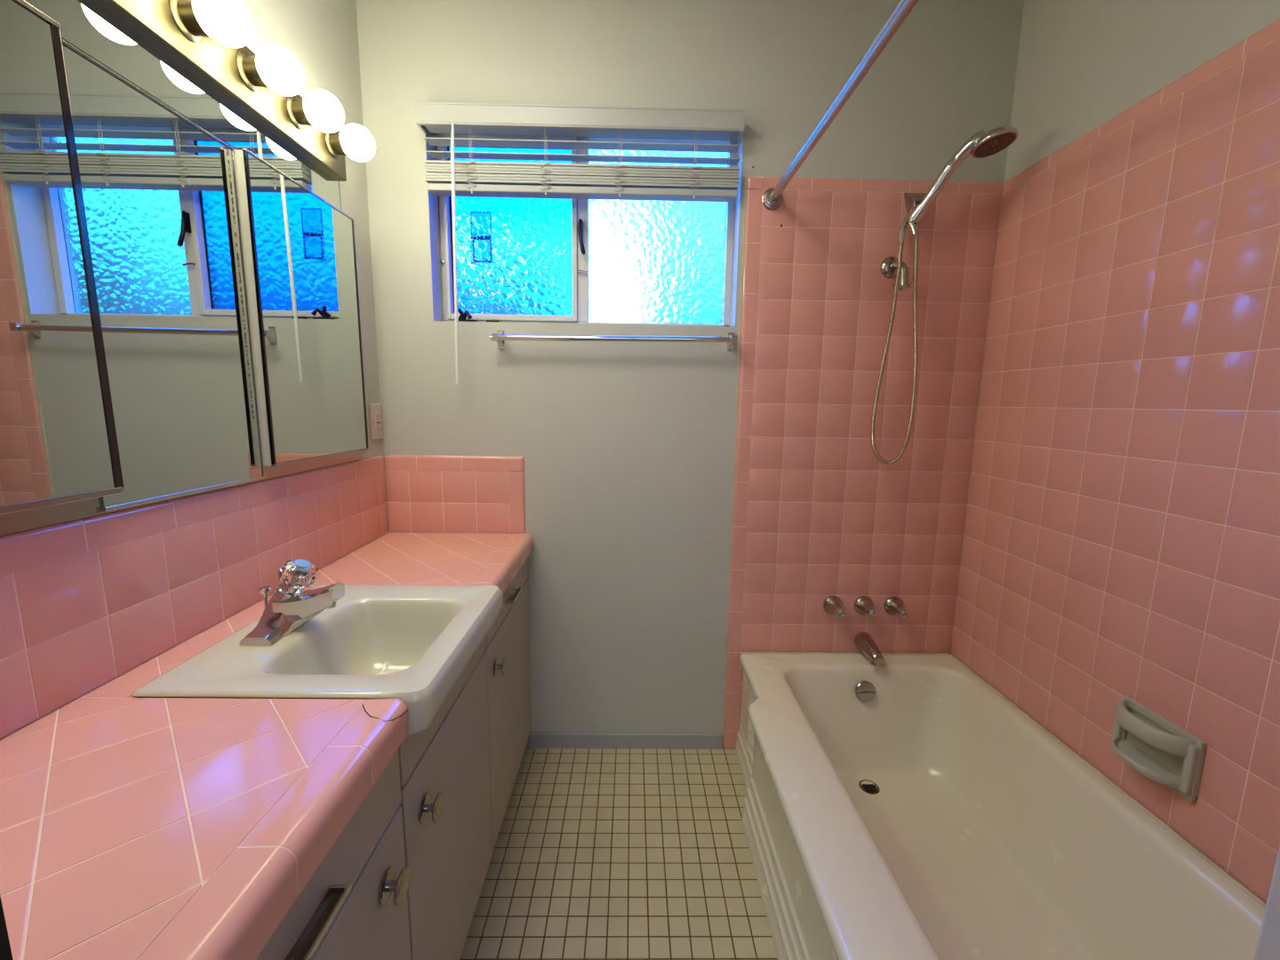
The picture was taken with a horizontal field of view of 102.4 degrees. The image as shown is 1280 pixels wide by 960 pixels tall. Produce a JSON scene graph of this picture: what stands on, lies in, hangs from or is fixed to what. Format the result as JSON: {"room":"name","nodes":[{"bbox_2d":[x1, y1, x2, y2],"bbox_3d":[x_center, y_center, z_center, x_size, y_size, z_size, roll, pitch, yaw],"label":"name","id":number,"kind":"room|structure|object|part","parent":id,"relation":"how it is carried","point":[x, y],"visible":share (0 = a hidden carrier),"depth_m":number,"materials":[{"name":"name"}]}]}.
{"room":"bathroom","nodes":[
{"label":"bathroom","id":0,"kind":"room"},
{"bbox_2d":[0,0,383,698],"bbox_3d":[-0.891,-0.133,0.974,0.100,2.560,1.750,1,9,-1],"label":"wall","id":1,"kind":"structure","parent":0,"point":[323,35],"depth_m":1.45,"materials":[{"name":"paint"}]},
{"bbox_2d":[24,0,341,210],"bbox_3d":[-0.826,-0.687,0.791,0.009,0.098,1.284,1,9,-1],"label":"wall mirror","id":2,"kind":"object","parent":1,"relation":"attached to","point":[87,26],"visible":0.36,"depth_m":0.91,"materials":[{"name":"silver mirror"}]},
{"bbox_2d":[0,0,368,535],"bbox_3d":[-0.818,-0.312,0.923,0.038,0.682,1.180,1,9,-1],"label":"medicine cabinet","id":3,"kind":"object","parent":1,"relation":"attached to","point":[180,313],"visible":1,"depth_m":0.86,"materials":[{"name":"silver metal"}]},
{"bbox_2d":[0,0,115,506],"bbox_3d":[-0.799,-0.271,0.551,0.006,0.632,0.384,1,9,-1],"label":"mirror glass","id":4,"kind":"object","parent":3,"relation":"attached to","point":[58,427],"depth_m":0.69,"materials":[{"name":"silver mirror"}]},
{"bbox_3d":[-0.797,-0.272,0.554,0.007,0.650,0.400,1,9,-1],"label":"door frame","id":5,"kind":"part","parent":3,"relation":"part of","materials":[{"name":"silver metal"}]},
{"bbox_2d":[61,43,263,507],"bbox_3d":[-0.827,-0.311,0.917,0.004,0.662,0.345,1,9,-1],"label":"mirror","id":6,"kind":"object","parent":3,"relation":"attached to","point":[164,196],"depth_m":0.90,"materials":[{"name":"silver mirror"}]},
{"bbox_3d":[-0.822,-0.380,1.289,0.021,0.644,0.402,1,9,-1],"label":"mirror door","id":7,"kind":"part","parent":3,"relation":"part of","materials":[{"name":"white metal"}]},
{"bbox_3d":[-0.807,-0.380,1.289,0.007,0.648,0.409,1,9,-1],"label":"door frame","id":8,"kind":"part","parent":3,"relation":"part of","materials":[{"name":"silver metal"}]},
{"bbox_2d":[248,152,367,463],"bbox_3d":[-0.809,-0.380,1.289,0.006,0.638,0.396,1,9,-1],"label":"mirror glass","id":9,"kind":"object","parent":3,"relation":"attached to","point":[303,284],"depth_m":1.23,"materials":[{"name":"silver mirror"}]},
{"bbox_2d":[0,455,388,738],"bbox_3d":[-0.841,0.156,1.001,0.008,0.262,1.456,1,9,-1],"label":"backsplash","id":10,"kind":"structure","parent":1,"relation":"attached to","point":[152,578],"depth_m":0.88,"materials":[{"name":"pink tile"}]},
{"bbox_2d":[93,0,375,181],"bbox_3d":[-0.760,-0.805,0.948,0.144,0.116,0.917,1,9,-1],"label":"vanity light","id":11,"kind":"object","parent":1,"relation":"attached to","point":[209,39],"visible":1,"depth_m":1.02,"materials":[{"name":"white glass"}]},
{"bbox_2d":[168,0,211,43],"bbox_3d":[-0.775,-0.808,0.900,0.037,0.068,0.068,1,9,-1],"label":"socket","id":12,"kind":"object","parent":11,"relation":"attached to","point":[186,23],"depth_m":0.88,"materials":[{"name":"gold metal"}]},
{"bbox_3d":[-0.728,-0.810,0.901,0.082,0.083,0.083,1,9,-1],"label":"bulb","id":13,"kind":"part","parent":11,"relation":"part of","materials":[{"name":"white glass"}]},
{"bbox_2d":[235,49,269,92],"bbox_3d":[-0.777,-0.830,1.047,0.037,0.068,0.068,1,9,-1],"label":"socket","id":14,"kind":"object","parent":11,"relation":"attached to","point":[250,76],"depth_m":1.03,"materials":[{"name":"gold metal"}]},
{"bbox_3d":[-0.730,-0.833,1.047,0.082,0.083,0.083,1,9,-1],"label":"bulb","id":15,"kind":"part","parent":11,"relation":"part of","materials":[{"name":"white glass"}]},
{"bbox_2d":[286,95,312,129],"bbox_3d":[-0.779,-0.853,1.193,0.037,0.068,0.068,1,9,-1],"label":"socket","id":16,"kind":"object","parent":11,"relation":"attached to","point":[298,115],"depth_m":1.17,"materials":[{"name":"gold metal"}]},
{"bbox_3d":[-0.732,-0.855,1.193,0.082,0.083,0.083,1,9,-1],"label":"bulb","id":17,"kind":"part","parent":11,"relation":"part of","materials":[{"name":"white glass"}]},
{"bbox_2d":[324,131,347,159],"bbox_3d":[-0.781,-0.875,1.339,0.037,0.068,0.068,1,9,-1],"label":"socket","id":18,"kind":"object","parent":11,"relation":"attached to","point":[335,148],"depth_m":1.32,"materials":[{"name":"gold metal"}]},
{"bbox_3d":[-0.734,-0.877,1.340,0.082,0.083,0.083,1,9,-1],"label":"bulb","id":19,"kind":"part","parent":11,"relation":"part of","materials":[{"name":"white glass"}]},
{"bbox_2d":[368,403,383,439],"bbox_3d":[-0.845,-0.187,1.651,0.012,0.113,0.063,1,9,-1],"label":"wall outlet","id":20,"kind":"object","parent":1,"relation":"attached to","point":[375,409],"visible":1,"depth_m":1.64,"materials":[{"name":"beige plastic"}]},
{"bbox_2d":[374,411,381,433],"bbox_3d":[-0.841,-0.184,1.651,0.003,0.068,0.035,1,9,-1],"label":"receptacle","id":21,"kind":"object","parent":20,"relation":"attached to","point":[377,414],"depth_m":1.65,"materials":[{"name":"beige plastic"}]},
{"bbox_2d":[459,746,777,959],"bbox_3d":[0.127,1.116,1.178,2.220,0.060,1.750,1,9,-1],"label":"floor","id":22,"kind":"structure","parent":0,"point":[598,853],"depth_m":1.41,"materials":[{"name":"beige tile"}]},
{"bbox_2d":[255,557,531,959],"bbox_3d":[-0.601,0.715,1.093,0.502,0.736,1.462,1,9,-1],"label":"vanity cabinet","id":23,"kind":"object","parent":22,"relation":"on","point":[404,879],"visible":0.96,"depth_m":0.92,"materials":[{"name":"paint"}]},
{"bbox_2d":[0,455,533,959],"bbox_3d":[-0.598,0.187,1.014,0.495,0.320,1.464,1,9,-1],"label":"countertop","id":24,"kind":"structure","parent":23,"relation":"on","point":[132,828],"depth_m":0.70,"materials":[{"name":"pink tile"}]},
{"bbox_3d":[-0.376,0.393,0.546,0.058,0.060,0.470,1,9,-1],"label":"edge trim","id":25,"kind":"part","parent":24,"relation":"part of","materials":[{"name":"pink tile"}]},
{"bbox_2d":[131,584,503,735],"bbox_3d":[-0.548,0.360,1.015,0.446,0.154,0.470,1,9,-1],"label":"sink","id":26,"kind":"object","parent":24,"relation":"in","point":[412,644],"visible":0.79,"depth_m":0.96,"materials":[{"name":"beige ceramic"}]},
{"bbox_2d":[239,559,344,646],"bbox_3d":[-0.654,0.218,0.987,0.151,0.134,0.158,1,9,-1],"label":"sink faucet","id":27,"kind":"object","parent":26,"relation":"on","point":[291,606],"visible":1,"depth_m":0.96,"materials":[{"name":"silver metal"}]},
{"bbox_3d":[-0.719,0.239,0.990,0.023,0.069,0.023,1,9,-1],"label":"lift rod","id":28,"kind":"part","parent":27,"relation":"part of","materials":[{"name":"silver metal"}]},
{"bbox_3d":[-0.651,0.179,0.981,0.064,0.055,0.066,1,9,-1],"label":"crystal knob","id":29,"kind":"part","parent":27,"relation":"part of","materials":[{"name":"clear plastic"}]},
{"bbox_3d":[-0.389,0.248,1.498,0.058,0.060,0.512,1,9,-1],"label":"edge trim","id":30,"kind":"part","parent":24,"relation":"part of","materials":[{"name":"pink tile"}]},
{"bbox_3d":[-0.353,0.489,0.565,0.024,0.014,0.089,1,9,-1],"label":"handle","id":31,"kind":"part","parent":23,"relation":"part of","materials":[{"name":"silver metal"}]},
{"bbox_3d":[-0.374,0.480,0.569,0.018,0.108,0.452,1,9,-1],"label":"drawer","id":32,"kind":"part","parent":23,"relation":"part of","materials":[{"name":"paint"}]},
{"bbox_3d":[-0.379,0.810,0.619,0.018,0.547,0.452,1,9,-1],"label":"cabinet door","id":33,"kind":"part","parent":23,"relation":"part of","materials":[{"name":"paint"}]},
{"bbox_3d":[-0.356,0.589,0.747,0.027,0.045,0.045,1,9,-1],"label":"knob","id":34,"kind":"part","parent":23,"relation":"part of","materials":[{"name":"silver metal"}]},
{"bbox_3d":[-0.358,0.563,0.885,0.027,0.045,0.045,1,9,-1],"label":"knob","id":35,"kind":"part","parent":23,"relation":"part of","materials":[{"name":"silver metal"}]},
{"bbox_3d":[-0.385,0.732,1.073,0.018,0.565,0.457,1,9,-1],"label":"cabinet door","id":36,"kind":"part","parent":23,"relation":"part of","materials":[{"name":"paint"}]},
{"bbox_3d":[-0.364,0.487,1.341,0.027,0.045,0.045,1,9,-1],"label":"knob","id":37,"kind":"part","parent":23,"relation":"part of","materials":[{"name":"silver metal"}]},
{"bbox_3d":[-0.387,0.329,1.508,0.018,0.090,0.511,1,9,-1],"label":"drawer","id":38,"kind":"part","parent":23,"relation":"part of","materials":[{"name":"paint"}]},
{"bbox_3d":[-0.392,0.658,1.558,0.018,0.565,0.511,1,9,-1],"label":"cabinet door","id":39,"kind":"part","parent":23,"relation":"part of","materials":[{"name":"paint"}]},
{"bbox_3d":[-0.366,0.337,1.499,0.024,0.014,0.103,1,9,-1],"label":"handle","id":40,"kind":"part","parent":23,"relation":"part of","materials":[{"name":"silver metal"}]},
{"bbox_2d":[735,651,1265,959],"bbox_3d":[0.714,0.907,1.137,0.796,0.383,1.453,1,9,-1],"label":"bathtub","id":41,"kind":"object","parent":22,"relation":"on","point":[905,807],"visible":0.98,"depth_m":1.27,"materials":[{"name":"white ceramic"}]},
{"bbox_3d":[0.754,0.708,1.720,0.068,0.068,0.028,1,9,-1],"label":"overflow plate","id":42,"kind":"part","parent":41,"relation":"part of","materials":[{"name":"silver metal"}]},
{"bbox_2d":[355,0,1023,748],"bbox_3d":[0.137,-0.239,1.774,1.977,2.560,0.165,1,9,-1],"label":"wall","id":43,"kind":"structure","parent":0,"point":[691,507],"depth_m":1.68,"materials":[{"name":"paint"}]},
{"bbox_2d":[384,455,525,533],"bbox_3d":[-0.617,0.049,1.729,0.458,0.262,0.008,1,9,-1],"label":"backsplash","id":44,"kind":"structure","parent":43,"relation":"attached to","point":[426,493],"depth_m":1.72,"materials":[{"name":"pink tile"}]},
{"bbox_2d":[435,133,737,326],"bbox_3d":[-0.174,-0.813,1.693,0.971,0.607,0.105,1,9,-1],"label":"window","id":45,"kind":"structure","parent":43,"relation":"in","point":[555,260],"depth_m":1.73,"materials":[{"name":"glass"}]},
{"bbox_2d":[470,211,491,262],"bbox_3d":[-0.529,-0.809,1.716,0.071,0.164,0.006,1,9,-1],"label":"window sticker","id":46,"kind":"object","parent":45,"relation":"attached to","point":[488,237],"visible":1,"depth_m":1.72,"materials":[{"name":"blue plastic"}]},
{"bbox_3d":[-0.423,-0.822,1.702,0.433,0.574,0.040,1,9,-1],"label":"casement sash","id":47,"kind":"part","parent":45,"relation":"part of","materials":[{"name":"white paint"}]},
{"bbox_3d":[-0.426,-0.825,1.718,0.405,0.537,0.005,1,9,-1],"label":"pane","id":48,"kind":"part","parent":45,"relation":"part of","materials":[{"name":"blue glass"}]},
{"bbox_2d":[415,101,744,384],"bbox_3d":[-0.180,-0.699,1.598,0.962,0.808,0.095,1,9,-1],"label":"window blind","id":49,"kind":"object","parent":45,"relation":"attached to","point":[452,178],"visible":1,"depth_m":1.56,"materials":[{"name":"grey plastic"}]},
{"bbox_3d":[-0.508,-0.966,1.542,0.035,0.172,0.006,1,9,-1],"label":"ladder cord","id":50,"kind":"part","parent":49,"relation":"part of","materials":[{"name":"white fabric"}]},
{"bbox_3d":[-0.284,-0.963,1.546,0.035,0.172,0.006,1,9,-1],"label":"ladder cord","id":51,"kind":"part","parent":49,"relation":"part of","materials":[{"name":"white fabric"}]},
{"bbox_3d":[-0.171,-1.071,1.552,0.940,0.044,0.050,1,9,-1],"label":"head rail","id":52,"kind":"part","parent":49,"relation":"part of","materials":[{"name":"grey plastic"}]},
{"bbox_3d":[-0.172,-0.885,1.587,0.944,0.021,0.049,1,9,-1],"label":"rail","id":53,"kind":"part","parent":49,"relation":"part of","materials":[{"name":"grey plastic"}]},
{"bbox_3d":[-0.060,-0.961,1.549,0.035,0.172,0.006,1,9,-1],"label":"ladder cord","id":54,"kind":"part","parent":49,"relation":"part of","materials":[{"name":"white fabric"}]},
{"bbox_3d":[0.166,-0.958,1.553,0.034,0.172,0.006,1,9,-1],"label":"ladder cord","id":55,"kind":"part","parent":49,"relation":"part of","materials":[{"name":"white fabric"}]},
{"bbox_3d":[-0.189,-0.792,1.679,0.026,0.114,0.037,1,9,-1],"label":"latch handle","id":56,"kind":"part","parent":45,"relation":"part of","materials":[{"name":"brown metal"}]},
{"bbox_3d":[0.058,-0.818,1.726,0.458,0.573,0.005,1,9,-1],"label":"pane","id":57,"kind":"part","parent":45,"relation":"part of","materials":[{"name":"clear glass"}]},
{"bbox_2d":[489,330,737,350],"bbox_3d":[-0.081,-0.446,1.632,0.774,0.062,0.065,1,9,-1],"label":"towel bar","id":58,"kind":"object","parent":43,"relation":"attached to","point":[500,337],"visible":1,"depth_m":1.61,"materials":[{"name":"silver metal"}]},
{"bbox_2d":[528,732,722,749],"bbox_3d":[-0.050,0.949,1.872,0.703,0.060,0.010,1,9,-1],"label":"baseboard","id":59,"kind":"structure","parent":43,"relation":"attached to","point":[536,740],"depth_m":1.87,"materials":[{"name":"grey paint"}]},
{"bbox_2d":[823,595,844,616],"bbox_3d":[0.675,0.443,1.766,0.068,0.068,0.071,1,9,-1],"label":"handle","id":60,"kind":"object","parent":43,"relation":"attached to","point":[832,604],"visible":1,"depth_m":1.77,"materials":[{"name":"silver metal"}]},
{"bbox_3d":[0.675,0.446,1.741,0.033,0.033,0.021,1,9,-1],"label":"valve stem","id":61,"kind":"part","parent":60,"relation":"part of","materials":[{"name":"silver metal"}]},
{"bbox_2d":[761,0,919,210],"bbox_3d":[0.420,-0.762,0.879,0.064,0.064,1.456,1,9,-1],"label":"shower rod","id":62,"kind":"object","parent":43,"relation":"attached to","point":[772,198],"visible":1,"depth_m":1.03,"materials":[{"name":"grey metal"}]},
{"bbox_2d":[853,595,876,616],"bbox_3d":[0.783,0.444,1.768,0.068,0.068,0.071,1,9,-1],"label":"handle","id":63,"kind":"object","parent":43,"relation":"attached to","point":[863,605],"visible":1,"depth_m":1.77,"materials":[{"name":"silver metal"}]},
{"bbox_3d":[0.783,0.448,1.743,0.033,0.033,0.021,1,9,-1],"label":"valve stem","id":64,"kind":"part","parent":63,"relation":"part of","materials":[{"name":"silver metal"}]},
{"bbox_2d":[854,632,883,666],"bbox_3d":[0.788,0.577,1.760,0.062,0.066,0.126,1,9,-1],"label":"tub spout","id":65,"kind":"object","parent":43,"relation":"attached to","point":[863,641],"visible":1,"depth_m":1.75,"materials":[{"name":"silver metal"}]},
{"bbox_2d":[883,596,907,617],"bbox_3d":[0.889,0.445,1.770,0.068,0.068,0.071,1,9,-1],"label":"handle","id":66,"kind":"object","parent":43,"relation":"attached to","point":[892,605],"visible":1,"depth_m":1.77,"materials":[{"name":"silver metal"}]},
{"bbox_3d":[0.889,0.449,1.745,0.033,0.033,0.021,1,9,-1],"label":"valve stem","id":67,"kind":"part","parent":66,"relation":"part of","materials":[{"name":"silver metal"}]},
{"bbox_2d":[880,256,912,291],"bbox_3d":[0.806,-0.644,1.605,0.086,0.116,0.070,1,9,-1],"label":"shower diverter","id":68,"kind":"object","parent":43,"relation":"attached to","point":[889,265],"visible":0.75,"depth_m":1.60,"materials":[{"name":"silver metal"}]},
{"bbox_3d":[0.805,-0.642,1.605,0.028,0.077,0.074,-2,9,-21],"label":"shower arm","id":69,"kind":"part","parent":68,"relation":"part of","materials":[{"name":"silver metal"}]},
{"bbox_3d":[0.814,-0.596,1.590,0.070,0.025,0.024,1,9,-1],"label":"valve handle","id":70,"kind":"part","parent":68,"relation":"part of","materials":[{"name":"silver metal"}]},
{"bbox_2d":[898,192,927,233],"bbox_3d":[0.838,-0.822,1.576,0.072,0.130,0.104,4,9,21],"label":"bracket","id":71,"kind":"object","parent":43,"relation":"attached to","point":[916,212],"visible":0.97,"depth_m":1.57,"materials":[{"name":"silver metal"}]},
{"bbox_3d":[0.854,-0.857,1.582,0.071,0.062,0.050,1,9,-1],"label":"wall plate","id":72,"kind":"part","parent":71,"relation":"part of","materials":[{"name":"silver metal"}]},
{"bbox_2d":[871,125,1018,464],"bbox_3d":[0.894,-0.509,1.544,0.301,0.946,0.111,8,11,37],"label":"shower","id":73,"kind":"object","parent":71,"relation":"hanging from","point":[981,145],"visible":0.99,"depth_m":1.55,"materials":[{"name":"silver metal"}]},
{"bbox_3d":[0.911,-0.865,1.460,0.251,0.216,0.109,5,9,24],"label":"handle","id":74,"kind":"part","parent":73,"relation":"part of","materials":[{"name":"silver metal"}]},
{"bbox_2d":[950,0,1279,903],"bbox_3d":[1.182,-0.106,1.007,0.108,2.560,1.750,1,9,-1],"label":"wall","id":75,"kind":"structure","parent":0,"point":[1122,532],"depth_m":1.15,"materials":[{"name":"tile"}]},
{"bbox_2d":[1111,695,1207,801],"bbox_3d":[1.085,0.570,1.107,0.070,0.130,0.172,1,9,-1],"label":"soap dish","id":76,"kind":"object","parent":75,"relation":"attached to","point":[1157,748],"visible":1,"depth_m":1.08,"materials":[{"name":"beige ceramic"}]},
{"bbox_3d":[1.099,0.558,1.181,0.014,0.104,0.016,1,9,-1],"label":"post","id":77,"kind":"part","parent":76,"relation":"part of","materials":[{"name":"beige ceramic"}]},
{"bbox_2d":[1112,736,1180,789],"bbox_3d":[1.082,0.611,1.113,0.061,0.024,0.144,1,9,-1],"label":"tray","id":78,"kind":"object","parent":76,"relation":"on","point":[1142,758],"depth_m":1.10,"materials":[{"name":"beige ceramic"}]},
{"bbox_3d":[1.101,0.581,1.033,0.014,0.104,0.016,1,9,-1],"label":"post","id":79,"kind":"part","parent":76,"relation":"part of","materials":[{"name":"beige ceramic"}]},
{"bbox_3d":[0.159,0.002,0.190,1.977,2.560,0.130,1,9,-1],"label":"wall","id":80,"kind":"structure","parent":0,"visible":0},
{"bbox_2d":[0,846,1279,959],"bbox_3d":[0.003,0.193,0.216,0.736,2.050,0.139,1,9,-1],"label":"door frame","id":81,"kind":"structure","parent":80,"relation":"in","point":[1268,948],"depth_m":0.29,"materials":[{"name":"grey paint"}]}
]}

